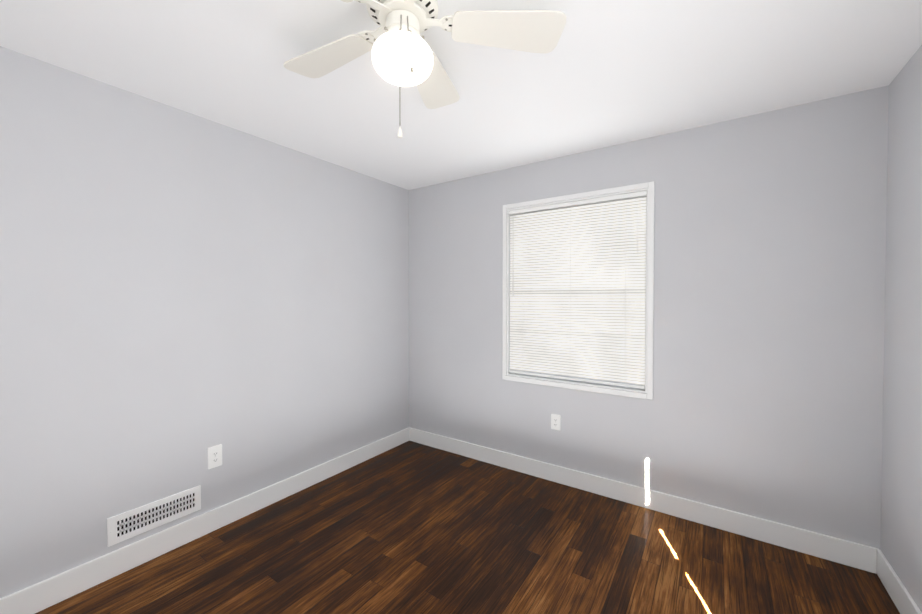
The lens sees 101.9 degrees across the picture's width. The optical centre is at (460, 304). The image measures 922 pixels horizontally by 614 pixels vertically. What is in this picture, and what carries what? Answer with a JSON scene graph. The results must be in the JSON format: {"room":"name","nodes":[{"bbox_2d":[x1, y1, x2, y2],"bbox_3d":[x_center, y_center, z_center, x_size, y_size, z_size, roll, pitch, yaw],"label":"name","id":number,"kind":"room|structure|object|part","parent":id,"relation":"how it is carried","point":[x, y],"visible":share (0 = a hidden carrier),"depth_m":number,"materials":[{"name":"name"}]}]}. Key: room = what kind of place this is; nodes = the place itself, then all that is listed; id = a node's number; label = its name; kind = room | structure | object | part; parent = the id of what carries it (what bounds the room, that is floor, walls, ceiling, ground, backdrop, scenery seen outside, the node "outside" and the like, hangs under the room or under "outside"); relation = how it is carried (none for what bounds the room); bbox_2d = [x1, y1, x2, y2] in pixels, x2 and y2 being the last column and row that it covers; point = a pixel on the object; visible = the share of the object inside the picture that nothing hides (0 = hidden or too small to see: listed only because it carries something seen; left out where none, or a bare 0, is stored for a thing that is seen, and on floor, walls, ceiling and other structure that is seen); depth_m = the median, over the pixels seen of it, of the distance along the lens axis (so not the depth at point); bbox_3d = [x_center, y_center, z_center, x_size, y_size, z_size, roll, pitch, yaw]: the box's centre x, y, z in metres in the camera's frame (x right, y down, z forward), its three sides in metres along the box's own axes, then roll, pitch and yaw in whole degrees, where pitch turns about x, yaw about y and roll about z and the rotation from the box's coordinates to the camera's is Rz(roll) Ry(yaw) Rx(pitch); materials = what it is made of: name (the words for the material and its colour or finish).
{"room":"empty bedroom","nodes":[
{"label":"empty bedroom","id":0,"kind":"room"},
{"bbox_2d":[0,46,408,597],"bbox_3d":[-1.576,0.131,2.193,0.120,2.440,3.853,1,1,34],"label":"wall","id":1,"kind":"structure","parent":0,"point":[181,292],"depth_m":2.04,"materials":[{"name":"paint"}]},
{"bbox_2d":[107,485,200,546],"bbox_3d":[-1.632,1.124,2.013,0.009,0.140,0.405,1,1,34],"label":"air vent","id":2,"kind":"object","parent":1,"relation":"in","point":[121,527],"visible":1,"depth_m":1.99,"materials":[{"name":"white metal"}]},
{"bbox_2d":[0,427,409,613],"bbox_3d":[-1.520,1.288,2.174,0.014,0.128,3.613,1,1,34],"label":"baseboard","id":3,"kind":"structure","parent":1,"relation":"attached to","point":[46,593],"depth_m":2.05,"materials":[{"name":"white wood"}]},
{"bbox_2d":[207,444,221,468],"bbox_3d":[-1.474,0.910,2.241,0.008,0.128,0.078,1,1,34],"label":"electrical outlet","id":4,"kind":"object","parent":1,"relation":"attached to","point":[214,456],"visible":1,"depth_m":2.24,"materials":[{"name":"white plastic"}]},
{"bbox_2d":[0,0,921,189],"bbox_3d":[-0.216,-1.124,1.246,3.471,0.100,3.913,1,1,34],"label":"ceiling","id":5,"kind":"structure","parent":0,"point":[605,73],"depth_m":1.71,"materials":[{"name":"white paint"}]},
{"bbox_2d":[283,0,565,137],"bbox_3d":[-0.229,-0.801,1.297,1.070,0.546,1.096,1,1,34],"label":"ceiling fan","id":6,"kind":"object","parent":5,"relation":"hanging from","point":[403,55],"visible":1,"depth_m":1.30,"materials":[{"name":"white"}]},
{"bbox_2d":[35,440,899,613],"bbox_3d":[-0.216,1.416,1.287,3.471,0.100,3.913,1,1,34],"label":"floor","id":7,"kind":"structure","parent":0,"point":[409,527],"depth_m":1.97,"materials":[{"name":"brown wood"}]},
{"bbox_2d":[409,85,888,548],"bbox_3d":[0.835,0.121,2.808,3.171,2.440,0.120,1,1,34],"label":"wall","id":8,"kind":"structure","parent":0,"point":[766,402],"depth_m":2.23,"materials":[{"name":"paint"}]},
{"bbox_2d":[551,414,560,429],"bbox_3d":[0.716,0.886,2.825,0.074,0.116,0.008,1,1,34],"label":"electrical outlet","id":9,"kind":"object","parent":8,"relation":"attached to","point":[555,421],"visible":1,"depth_m":2.82,"materials":[{"name":"white plastic"}]},
{"bbox_2d":[502,181,654,399],"bbox_3d":[0.830,-0.096,2.795,1.107,1.422,0.143,1,1,34],"label":"window","id":10,"kind":"structure","parent":8,"relation":"in","point":[650,313],"depth_m":2.65,"materials":[{"name":"white"}]},
{"bbox_2d":[509,191,646,388],"bbox_3d":[0.811,-0.100,2.767,1.007,1.314,0.040,1,1,34],"label":"window blinds","id":11,"kind":"object","parent":10,"relation":"attached to","point":[577,289],"visible":0.94,"depth_m":2.73,"materials":[{"name":"white plastic"}]},
{"bbox_3d":[0.856,-0.418,2.827,1.013,0.684,0.025,1,1,34],"label":"window sash","id":12,"kind":"part","parent":10,"relation":"part of","materials":[{"name":"white plastic"}]},
{"bbox_3d":[0.841,0.226,2.816,1.013,0.684,0.025,1,1,34],"label":"window sash","id":13,"kind":"part","parent":10,"relation":"part of","materials":[{"name":"white plastic"}]},
{"bbox_2d":[409,427,876,573],"bbox_3d":[0.798,1.278,2.772,3.143,0.128,0.014,1,1,34],"label":"baseboard","id":14,"kind":"structure","parent":8,"relation":"attached to","point":[846,552],"depth_m":2.37,"materials":[{"name":"white wood"}]},
{"bbox_2d":[880,45,921,611],"bbox_3d":[1.102,0.161,0.367,0.020,2.440,3.853,1,1,34],"label":"wall","id":15,"kind":"structure","parent":0,"point":[901,521],"depth_m":1.67,"materials":[{"name":"paint"}]},
{"bbox_2d":[877,548,921,613],"bbox_3d":[1.088,1.317,0.396,0.014,0.128,3.613,1,1,34],"label":"baseboard","id":16,"kind":"structure","parent":15,"relation":"attached to","point":[900,596],"depth_m":1.70,"materials":[{"name":"white wood"}]}
]}

